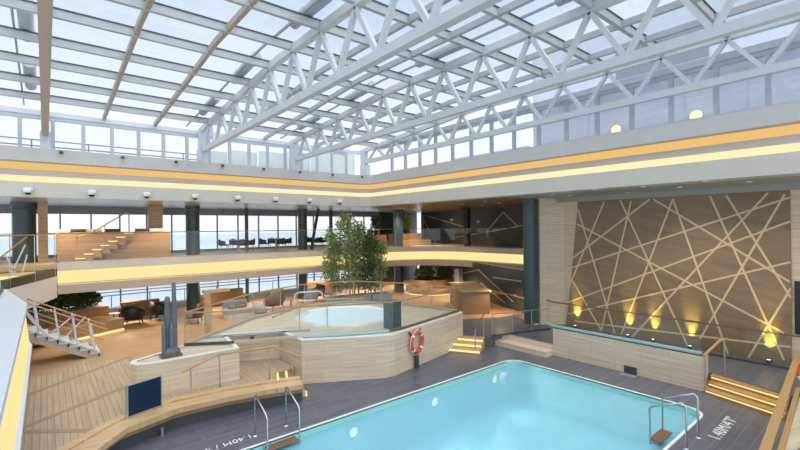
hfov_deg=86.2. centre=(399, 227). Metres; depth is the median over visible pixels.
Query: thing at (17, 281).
trim
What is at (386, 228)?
wall
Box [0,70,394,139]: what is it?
roof beam
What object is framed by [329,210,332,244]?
column
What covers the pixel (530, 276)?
column
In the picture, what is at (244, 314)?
daybed
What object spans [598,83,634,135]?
window
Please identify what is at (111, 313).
side table
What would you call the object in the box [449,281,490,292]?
countertop
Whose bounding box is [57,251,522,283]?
light
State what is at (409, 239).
wooden bench
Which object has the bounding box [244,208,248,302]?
column
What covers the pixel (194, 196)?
dome camera
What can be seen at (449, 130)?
window
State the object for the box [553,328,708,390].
wall
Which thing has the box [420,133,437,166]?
window
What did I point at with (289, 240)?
dining chair
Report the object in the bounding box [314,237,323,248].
dining chair
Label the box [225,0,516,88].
roof beam
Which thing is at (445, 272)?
bush
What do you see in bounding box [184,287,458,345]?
glass railing
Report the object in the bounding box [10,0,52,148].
roof truss
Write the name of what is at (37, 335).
staircase
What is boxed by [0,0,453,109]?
roof beam
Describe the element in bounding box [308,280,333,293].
sofa
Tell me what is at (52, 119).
window
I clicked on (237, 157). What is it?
screen
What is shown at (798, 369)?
life ring
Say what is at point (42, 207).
pillar
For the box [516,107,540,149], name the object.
window
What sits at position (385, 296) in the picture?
planter
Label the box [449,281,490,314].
counter
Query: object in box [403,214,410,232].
potted plant
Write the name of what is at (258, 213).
window
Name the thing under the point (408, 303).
glass railing
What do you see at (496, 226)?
wall
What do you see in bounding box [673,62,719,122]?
window
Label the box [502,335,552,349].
wall
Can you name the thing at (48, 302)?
shrub
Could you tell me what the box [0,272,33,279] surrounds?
step
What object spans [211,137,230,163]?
window
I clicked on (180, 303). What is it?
trim
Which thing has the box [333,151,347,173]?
window
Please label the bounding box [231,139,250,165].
window
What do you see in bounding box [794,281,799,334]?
wall screen
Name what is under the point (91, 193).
dome camera
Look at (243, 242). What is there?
dining chair
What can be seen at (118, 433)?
bench
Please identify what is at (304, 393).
steps
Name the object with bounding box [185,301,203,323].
armchair
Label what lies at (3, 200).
ceiling
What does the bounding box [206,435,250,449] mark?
depth marking
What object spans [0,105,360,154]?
roof beam
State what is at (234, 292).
sofa
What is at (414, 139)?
window
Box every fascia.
[0,101,799,184]
[0,151,799,206]
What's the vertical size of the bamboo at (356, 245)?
4.744 m
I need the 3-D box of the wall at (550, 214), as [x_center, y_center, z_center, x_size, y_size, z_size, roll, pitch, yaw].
[7.253,1.772,20.322,1.120,6.300,1.150,-1,0,-40]
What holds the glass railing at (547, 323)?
on the trim at (703, 352)
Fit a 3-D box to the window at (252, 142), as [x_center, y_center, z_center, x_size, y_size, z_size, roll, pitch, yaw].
[-7.376,-3.776,22.473,0.990,1.390,0.130,-1,0,-40]
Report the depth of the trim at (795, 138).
16.73 m
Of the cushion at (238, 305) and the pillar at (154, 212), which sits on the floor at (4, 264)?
the pillar at (154, 212)
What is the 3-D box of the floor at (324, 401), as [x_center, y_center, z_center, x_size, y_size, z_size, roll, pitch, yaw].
[0.623,4.994,4.954,23.200,0.001,18.900,-1,0,-40]
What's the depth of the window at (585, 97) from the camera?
15.61 m
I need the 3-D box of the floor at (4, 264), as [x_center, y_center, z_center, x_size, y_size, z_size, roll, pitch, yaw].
[-6.516,1.540,20.565,34.200,0.220,16.800,-1,0,-40]
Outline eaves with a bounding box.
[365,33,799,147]
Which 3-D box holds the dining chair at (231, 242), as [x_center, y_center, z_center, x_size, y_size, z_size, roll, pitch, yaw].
[-10.219,1.071,26.431,0.660,0.802,0.570,-1,0,-43]
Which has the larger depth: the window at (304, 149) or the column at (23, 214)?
the window at (304, 149)
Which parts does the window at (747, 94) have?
frame, frame, frame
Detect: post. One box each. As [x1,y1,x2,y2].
[202,288,229,334]
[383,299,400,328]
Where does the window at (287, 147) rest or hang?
in the fascia at (788, 113)
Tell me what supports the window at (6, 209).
in the wall at (386, 228)
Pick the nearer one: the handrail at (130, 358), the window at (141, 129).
the handrail at (130, 358)
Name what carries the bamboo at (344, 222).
in the planter at (367, 297)
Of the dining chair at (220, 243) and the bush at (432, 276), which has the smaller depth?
the dining chair at (220, 243)
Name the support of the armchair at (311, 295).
on the floor at (52, 400)
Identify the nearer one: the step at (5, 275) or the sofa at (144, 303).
the step at (5, 275)
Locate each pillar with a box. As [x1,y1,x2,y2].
[38,203,47,261]
[147,205,162,228]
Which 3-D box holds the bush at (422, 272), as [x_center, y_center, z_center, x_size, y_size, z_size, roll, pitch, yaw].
[1.538,3.196,29.703,1.361,1.150,1.312,-1,0,-40]
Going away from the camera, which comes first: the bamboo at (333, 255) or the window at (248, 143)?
the window at (248, 143)
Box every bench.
[26,305,123,345]
[57,376,302,449]
[364,234,386,245]
[388,233,430,245]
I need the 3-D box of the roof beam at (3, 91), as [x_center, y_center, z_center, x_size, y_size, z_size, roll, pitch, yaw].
[-10.641,-4.800,17.702,24.300,0.250,0.150,-1,0,-40]
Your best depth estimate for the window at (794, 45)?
11.55 m
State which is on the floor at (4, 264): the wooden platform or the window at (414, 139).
the wooden platform
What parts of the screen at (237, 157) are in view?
panel, panel, panel, panel, panel, panel, post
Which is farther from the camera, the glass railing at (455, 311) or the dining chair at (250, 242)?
the dining chair at (250, 242)
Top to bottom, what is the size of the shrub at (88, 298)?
1.169 m
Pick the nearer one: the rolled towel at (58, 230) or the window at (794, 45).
the window at (794, 45)
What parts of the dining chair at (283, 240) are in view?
backrest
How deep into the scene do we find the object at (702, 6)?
10.84 m
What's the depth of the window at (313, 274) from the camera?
29.67 m
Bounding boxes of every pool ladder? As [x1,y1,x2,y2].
[252,386,300,449]
[648,393,700,449]
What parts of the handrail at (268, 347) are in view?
post, post, handrail, post, post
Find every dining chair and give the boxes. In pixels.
[218,239,228,252]
[229,239,238,251]
[237,239,247,251]
[245,238,254,251]
[259,238,268,250]
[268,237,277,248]
[276,238,286,250]
[282,237,291,248]
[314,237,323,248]
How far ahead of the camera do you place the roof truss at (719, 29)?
12.06 m
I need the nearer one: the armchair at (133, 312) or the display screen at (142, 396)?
the display screen at (142, 396)
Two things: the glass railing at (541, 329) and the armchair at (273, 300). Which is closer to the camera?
the glass railing at (541, 329)
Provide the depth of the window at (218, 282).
26.82 m
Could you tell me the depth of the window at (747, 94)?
15.28 m
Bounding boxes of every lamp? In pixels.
[610,124,621,132]
[688,109,703,118]
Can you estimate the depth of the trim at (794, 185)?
15.72 m
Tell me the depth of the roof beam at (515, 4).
13.12 m
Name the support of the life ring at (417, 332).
attached to the tub surround
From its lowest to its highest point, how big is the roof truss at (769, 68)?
2.360 m
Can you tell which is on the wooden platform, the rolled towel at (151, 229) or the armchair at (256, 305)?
the rolled towel at (151, 229)
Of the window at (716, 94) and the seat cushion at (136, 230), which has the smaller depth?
the window at (716, 94)
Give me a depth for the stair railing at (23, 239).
16.45 m
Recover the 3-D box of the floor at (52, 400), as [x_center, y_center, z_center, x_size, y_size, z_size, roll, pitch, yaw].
[-0.863,4.779,13.792,34.200,0.462,34.400,-1,0,-40]
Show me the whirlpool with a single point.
(354, 315)
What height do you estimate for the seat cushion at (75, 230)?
0.143 m
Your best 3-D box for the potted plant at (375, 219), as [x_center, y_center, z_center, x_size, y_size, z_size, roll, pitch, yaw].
[-1.815,-0.241,31.751,0.973,1.522,0.925,-1,0,-40]
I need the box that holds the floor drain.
[620,372,637,377]
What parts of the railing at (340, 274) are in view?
handrail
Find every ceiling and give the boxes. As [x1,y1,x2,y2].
[0,176,799,212]
[57,259,522,293]
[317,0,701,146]
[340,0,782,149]
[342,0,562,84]
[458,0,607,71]
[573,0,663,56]
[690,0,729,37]
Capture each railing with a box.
[0,136,196,159]
[0,234,55,287]
[0,237,27,273]
[102,274,341,306]
[183,281,456,344]
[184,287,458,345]
[492,308,550,336]
[546,300,701,354]
[685,321,799,369]
[759,355,799,449]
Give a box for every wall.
[0,212,417,282]
[420,262,523,312]
[421,207,522,246]
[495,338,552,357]
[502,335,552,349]
[537,198,564,324]
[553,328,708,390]
[563,190,799,359]
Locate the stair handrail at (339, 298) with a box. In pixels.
[272,298,363,329]
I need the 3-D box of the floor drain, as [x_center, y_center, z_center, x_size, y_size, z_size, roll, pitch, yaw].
[7.600,4.912,14.249,0.250,0.011,0.500,-1,0,-40]
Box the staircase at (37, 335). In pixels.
[24,298,107,357]
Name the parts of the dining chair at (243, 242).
backrest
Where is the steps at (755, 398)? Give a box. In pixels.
[704,373,789,419]
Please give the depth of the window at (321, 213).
33.55 m
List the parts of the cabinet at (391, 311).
panel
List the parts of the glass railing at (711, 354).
handrail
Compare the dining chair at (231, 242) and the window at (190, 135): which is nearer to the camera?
the window at (190, 135)
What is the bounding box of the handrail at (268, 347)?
[181,346,300,393]
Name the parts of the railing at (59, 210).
handrail, glass railing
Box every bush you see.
[413,266,431,279]
[420,265,436,278]
[437,266,452,279]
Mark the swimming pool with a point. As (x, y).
(507, 404)
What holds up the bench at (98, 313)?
on the floor at (52, 400)
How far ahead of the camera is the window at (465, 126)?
20.24 m
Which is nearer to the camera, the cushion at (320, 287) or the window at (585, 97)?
the window at (585, 97)
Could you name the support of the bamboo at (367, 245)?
in the planter at (385, 296)
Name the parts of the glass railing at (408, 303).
post, handrail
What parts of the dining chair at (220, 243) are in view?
backrest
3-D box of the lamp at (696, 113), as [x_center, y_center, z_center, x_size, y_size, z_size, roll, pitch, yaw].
[9.959,-3.788,14.425,0.190,0.440,0.433,-1,0,-40]
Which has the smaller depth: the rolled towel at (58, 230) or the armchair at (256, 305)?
the rolled towel at (58, 230)
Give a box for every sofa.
[119,298,159,317]
[200,288,244,303]
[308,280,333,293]
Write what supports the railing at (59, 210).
on the floor at (4, 264)
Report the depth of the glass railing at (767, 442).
8.98 m
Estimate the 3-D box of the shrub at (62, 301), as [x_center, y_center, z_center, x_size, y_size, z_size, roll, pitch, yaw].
[-15.660,3.349,19.752,1.609,1.075,1.243,-1,0,-40]
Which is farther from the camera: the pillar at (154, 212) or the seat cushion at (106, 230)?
the pillar at (154, 212)
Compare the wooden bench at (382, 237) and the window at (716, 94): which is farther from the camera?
the wooden bench at (382, 237)
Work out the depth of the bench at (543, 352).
17.06 m
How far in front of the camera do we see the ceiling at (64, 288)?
22.01 m
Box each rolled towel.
[57,229,74,232]
[86,229,101,231]
[150,228,163,230]
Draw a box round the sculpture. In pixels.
[159,282,182,358]
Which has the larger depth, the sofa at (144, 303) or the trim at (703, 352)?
the sofa at (144, 303)
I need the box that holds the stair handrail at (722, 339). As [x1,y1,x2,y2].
[702,338,728,388]
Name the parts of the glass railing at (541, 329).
handrail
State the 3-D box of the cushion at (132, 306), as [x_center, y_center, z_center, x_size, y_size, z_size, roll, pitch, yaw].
[-12.861,3.947,20.478,0.774,0.485,0.261,-1,0,-20]
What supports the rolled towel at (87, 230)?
on the wooden platform
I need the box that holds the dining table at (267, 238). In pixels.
[267,238,281,249]
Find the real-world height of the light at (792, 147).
0.230 m
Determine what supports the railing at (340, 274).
on the floor
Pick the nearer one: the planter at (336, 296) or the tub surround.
the tub surround
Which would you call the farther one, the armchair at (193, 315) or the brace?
the brace
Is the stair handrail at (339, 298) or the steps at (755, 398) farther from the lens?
the stair handrail at (339, 298)
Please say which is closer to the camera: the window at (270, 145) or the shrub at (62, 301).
the shrub at (62, 301)
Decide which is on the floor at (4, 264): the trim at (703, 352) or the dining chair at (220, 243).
the dining chair at (220, 243)
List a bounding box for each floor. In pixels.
[0,243,522,271]
[3,276,56,308]
[21,279,799,449]
[123,345,793,449]
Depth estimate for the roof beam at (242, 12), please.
12.74 m
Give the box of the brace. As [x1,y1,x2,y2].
[310,209,319,249]
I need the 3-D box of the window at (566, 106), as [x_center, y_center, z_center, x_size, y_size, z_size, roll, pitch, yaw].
[6.093,-4.071,16.960,0.130,1.690,1.205,-1,0,-40]
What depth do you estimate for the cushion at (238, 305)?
21.94 m
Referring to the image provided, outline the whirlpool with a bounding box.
[295,305,383,325]
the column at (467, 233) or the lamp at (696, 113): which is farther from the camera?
the column at (467, 233)
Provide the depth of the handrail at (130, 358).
10.99 m
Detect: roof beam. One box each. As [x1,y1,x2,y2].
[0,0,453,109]
[0,25,436,123]
[0,50,414,132]
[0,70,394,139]
[0,87,376,146]
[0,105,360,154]
[102,0,154,119]
[106,0,484,100]
[153,0,259,125]
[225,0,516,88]
[263,0,534,139]
[265,0,451,111]
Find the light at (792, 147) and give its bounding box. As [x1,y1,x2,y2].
[0,143,799,196]
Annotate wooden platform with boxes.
[56,212,170,262]
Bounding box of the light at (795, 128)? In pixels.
[0,124,799,188]
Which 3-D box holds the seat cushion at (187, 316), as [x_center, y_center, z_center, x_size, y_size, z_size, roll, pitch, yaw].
[-10.129,4.275,20.936,0.823,0.210,0.880,-1,0,-10]
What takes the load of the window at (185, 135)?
in the fascia at (788, 113)
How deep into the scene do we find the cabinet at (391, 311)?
15.21 m
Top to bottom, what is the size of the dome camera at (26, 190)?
0.260 m
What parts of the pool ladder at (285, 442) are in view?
handrail, handrail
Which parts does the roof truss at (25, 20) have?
guide rail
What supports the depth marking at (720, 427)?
on the floor at (324, 401)
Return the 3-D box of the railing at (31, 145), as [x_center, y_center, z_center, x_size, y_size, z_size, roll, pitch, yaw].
[-16.002,-3.390,16.900,15.000,0.526,0.060,-1,0,-40]
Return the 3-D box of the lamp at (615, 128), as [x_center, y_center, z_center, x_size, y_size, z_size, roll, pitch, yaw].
[8.280,-3.770,16.449,0.190,0.440,0.433,-1,0,-40]
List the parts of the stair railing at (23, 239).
handrail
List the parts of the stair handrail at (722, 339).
post, handrail, post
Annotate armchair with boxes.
[120,304,144,324]
[148,301,170,320]
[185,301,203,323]
[253,303,267,313]
[263,288,284,311]
[302,288,318,303]
[313,284,324,298]
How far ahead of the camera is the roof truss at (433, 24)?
11.35 m
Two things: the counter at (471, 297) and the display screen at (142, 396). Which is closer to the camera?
the display screen at (142, 396)
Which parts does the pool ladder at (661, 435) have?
handrail, handrail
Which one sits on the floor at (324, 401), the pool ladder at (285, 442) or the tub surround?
the tub surround
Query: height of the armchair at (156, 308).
0.989 m
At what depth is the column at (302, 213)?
27.83 m
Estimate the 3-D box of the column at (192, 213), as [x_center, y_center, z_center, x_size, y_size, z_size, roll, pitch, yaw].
[-11.385,1.748,23.541,0.792,5.850,0.753,-1,0,-40]
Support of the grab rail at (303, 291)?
on the tub surround
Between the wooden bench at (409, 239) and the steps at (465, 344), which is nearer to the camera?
the steps at (465, 344)
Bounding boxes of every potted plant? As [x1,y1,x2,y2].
[370,214,381,234]
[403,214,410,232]
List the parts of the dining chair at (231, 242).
backrest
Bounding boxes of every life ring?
[408,328,424,368]
[796,363,799,380]
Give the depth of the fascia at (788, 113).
16.62 m
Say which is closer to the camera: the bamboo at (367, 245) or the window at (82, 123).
the window at (82, 123)
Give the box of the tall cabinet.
[454,269,462,281]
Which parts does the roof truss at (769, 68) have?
post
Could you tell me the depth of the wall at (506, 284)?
24.69 m
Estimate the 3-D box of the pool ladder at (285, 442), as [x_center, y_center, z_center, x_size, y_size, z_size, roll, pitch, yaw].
[-2.976,4.971,10.342,0.940,1.923,0.850,-1,0,-40]
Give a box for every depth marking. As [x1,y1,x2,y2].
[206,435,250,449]
[708,416,734,438]
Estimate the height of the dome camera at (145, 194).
0.260 m
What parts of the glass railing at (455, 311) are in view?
handrail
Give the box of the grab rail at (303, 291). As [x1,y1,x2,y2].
[294,291,322,313]
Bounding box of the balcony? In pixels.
[0,287,31,449]
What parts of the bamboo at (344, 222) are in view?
stem, stem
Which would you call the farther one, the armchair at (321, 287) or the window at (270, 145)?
the armchair at (321, 287)
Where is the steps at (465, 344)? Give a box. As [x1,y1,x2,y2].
[449,335,484,354]
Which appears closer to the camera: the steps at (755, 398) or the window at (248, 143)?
the steps at (755, 398)
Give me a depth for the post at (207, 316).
16.84 m
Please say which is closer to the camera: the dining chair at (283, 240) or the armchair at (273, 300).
the armchair at (273, 300)
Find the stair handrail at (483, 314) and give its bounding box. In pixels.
[475,314,483,349]
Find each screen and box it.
[125,375,162,419]
[196,149,355,174]
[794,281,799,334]
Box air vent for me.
[624,365,636,374]
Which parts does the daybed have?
backrest, mattress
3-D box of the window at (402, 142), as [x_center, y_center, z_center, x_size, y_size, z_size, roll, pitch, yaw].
[-0.035,-4.005,24.349,0.130,1.690,1.205,-1,0,-40]
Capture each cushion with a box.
[70,229,85,231]
[105,229,119,231]
[122,304,140,308]
[135,229,149,231]
[185,314,191,318]
[228,304,245,308]
[316,284,323,291]
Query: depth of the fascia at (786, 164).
16.55 m
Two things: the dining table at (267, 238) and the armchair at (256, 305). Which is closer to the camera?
the armchair at (256, 305)
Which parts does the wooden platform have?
handrail, panel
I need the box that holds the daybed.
[222,299,251,319]
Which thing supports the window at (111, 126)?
in the fascia at (788, 113)
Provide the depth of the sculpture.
12.15 m
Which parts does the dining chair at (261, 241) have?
backrest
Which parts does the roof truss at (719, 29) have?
post, guide rail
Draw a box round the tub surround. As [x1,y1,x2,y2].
[130,302,462,395]
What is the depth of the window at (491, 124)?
19.30 m
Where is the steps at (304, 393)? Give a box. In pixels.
[276,371,306,396]
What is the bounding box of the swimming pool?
[240,360,702,449]
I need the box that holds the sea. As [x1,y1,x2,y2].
[0,232,462,310]
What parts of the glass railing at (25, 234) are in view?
post, handrail, post, post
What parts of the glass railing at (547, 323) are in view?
handrail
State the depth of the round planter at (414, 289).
28.73 m
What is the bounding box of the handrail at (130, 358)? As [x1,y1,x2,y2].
[23,356,133,432]
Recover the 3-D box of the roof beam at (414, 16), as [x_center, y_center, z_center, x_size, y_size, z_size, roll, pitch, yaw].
[-0.106,-5.112,11.654,0.115,0.845,26.006,-1,0,-40]
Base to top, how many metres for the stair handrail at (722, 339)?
1.485 m
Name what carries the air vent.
in the wall at (672, 367)
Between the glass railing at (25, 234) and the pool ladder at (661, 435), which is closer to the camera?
the pool ladder at (661, 435)
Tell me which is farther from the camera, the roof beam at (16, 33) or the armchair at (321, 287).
the armchair at (321, 287)
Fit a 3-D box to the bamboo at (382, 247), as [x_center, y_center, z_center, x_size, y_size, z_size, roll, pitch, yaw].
[-1.355,2.386,25.816,1.415,3.559,1.698,-1,0,27]
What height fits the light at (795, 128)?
0.270 m
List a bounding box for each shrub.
[27,300,55,314]
[46,293,81,310]
[68,291,102,308]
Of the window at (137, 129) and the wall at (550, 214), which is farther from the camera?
the wall at (550, 214)
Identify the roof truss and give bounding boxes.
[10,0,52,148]
[186,0,502,161]
[280,0,799,169]
[360,15,799,174]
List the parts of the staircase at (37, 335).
post, post, rail, handrail, handrail, rail, post, post, post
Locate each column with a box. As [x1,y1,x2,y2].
[10,202,37,262]
[185,206,200,310]
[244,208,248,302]
[297,209,307,298]
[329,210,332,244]
[393,209,403,291]
[463,208,470,245]
[522,198,538,323]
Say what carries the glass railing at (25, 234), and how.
on the floor at (45, 290)
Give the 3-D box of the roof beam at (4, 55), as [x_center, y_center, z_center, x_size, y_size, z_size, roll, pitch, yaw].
[-8.473,-5.079,15.085,24.300,0.250,0.150,-1,0,-40]
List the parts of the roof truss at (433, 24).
post, guide rail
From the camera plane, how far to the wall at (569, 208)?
13.82 m
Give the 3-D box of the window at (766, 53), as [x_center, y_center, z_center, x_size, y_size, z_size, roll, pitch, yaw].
[9.923,-4.112,12.342,0.130,1.690,1.205,-1,0,-40]
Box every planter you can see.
[324,295,349,302]
[346,293,370,300]
[369,291,391,301]
[406,277,449,295]
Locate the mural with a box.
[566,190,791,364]
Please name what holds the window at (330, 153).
in the fascia at (788, 113)
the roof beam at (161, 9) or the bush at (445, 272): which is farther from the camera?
the bush at (445, 272)
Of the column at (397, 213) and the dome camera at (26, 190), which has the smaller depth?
the dome camera at (26, 190)
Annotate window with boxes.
[0,111,21,146]
[0,205,11,258]
[22,114,54,148]
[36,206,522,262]
[55,118,85,151]
[85,121,113,153]
[92,287,147,305]
[114,125,140,156]
[140,128,165,158]
[149,279,238,292]
[163,208,238,251]
[165,131,188,160]
[189,134,210,162]
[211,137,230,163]
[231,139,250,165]
[239,210,314,248]
[241,273,314,290]
[251,141,268,166]
[269,144,286,168]
[286,146,302,169]
[303,148,318,171]
[314,211,379,245]
[328,151,333,172]
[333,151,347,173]
[379,144,393,173]
[393,141,406,170]
[405,137,421,168]
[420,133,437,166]
[436,129,454,163]
[453,124,472,160]
[455,0,799,159]
[471,119,493,157]
[492,114,515,153]
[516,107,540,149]
[539,100,568,145]
[567,93,599,140]
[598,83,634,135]
[633,73,673,129]
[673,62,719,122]
[718,49,771,114]
[770,41,799,105]
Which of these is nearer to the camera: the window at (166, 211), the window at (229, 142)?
the window at (229, 142)
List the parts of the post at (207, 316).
post, arm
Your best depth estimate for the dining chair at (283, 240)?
27.03 m
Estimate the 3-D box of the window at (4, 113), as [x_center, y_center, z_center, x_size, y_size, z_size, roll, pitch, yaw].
[-14.957,-3.694,16.185,0.990,1.390,0.130,-1,0,-40]
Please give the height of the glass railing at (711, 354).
1.102 m
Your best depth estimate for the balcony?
8.07 m
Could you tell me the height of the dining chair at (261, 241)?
0.802 m
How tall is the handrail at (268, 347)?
1.100 m
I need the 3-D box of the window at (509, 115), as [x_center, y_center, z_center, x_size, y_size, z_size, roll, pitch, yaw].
[4.561,-4.054,18.807,0.130,1.690,1.205,-1,0,-40]
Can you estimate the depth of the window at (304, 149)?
24.57 m
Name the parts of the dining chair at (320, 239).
backrest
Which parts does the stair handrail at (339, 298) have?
handrail, post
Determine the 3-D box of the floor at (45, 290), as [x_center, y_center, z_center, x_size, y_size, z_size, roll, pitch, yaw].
[-16.577,2.479,13.253,9.360,0.900,4.000,-1,0,-40]
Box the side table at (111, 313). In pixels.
[107,312,119,316]
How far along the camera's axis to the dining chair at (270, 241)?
28.58 m
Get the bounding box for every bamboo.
[321,227,349,297]
[334,209,363,297]
[343,220,371,294]
[355,230,381,293]
[366,239,389,293]
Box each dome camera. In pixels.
[23,187,32,194]
[87,190,95,196]
[143,192,150,197]
[192,194,198,199]
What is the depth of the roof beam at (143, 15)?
12.49 m
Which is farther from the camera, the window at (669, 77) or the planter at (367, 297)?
the planter at (367, 297)
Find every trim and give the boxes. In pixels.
[0,134,799,192]
[0,269,56,288]
[57,247,522,270]
[109,282,368,314]
[554,325,704,355]
[557,182,799,202]

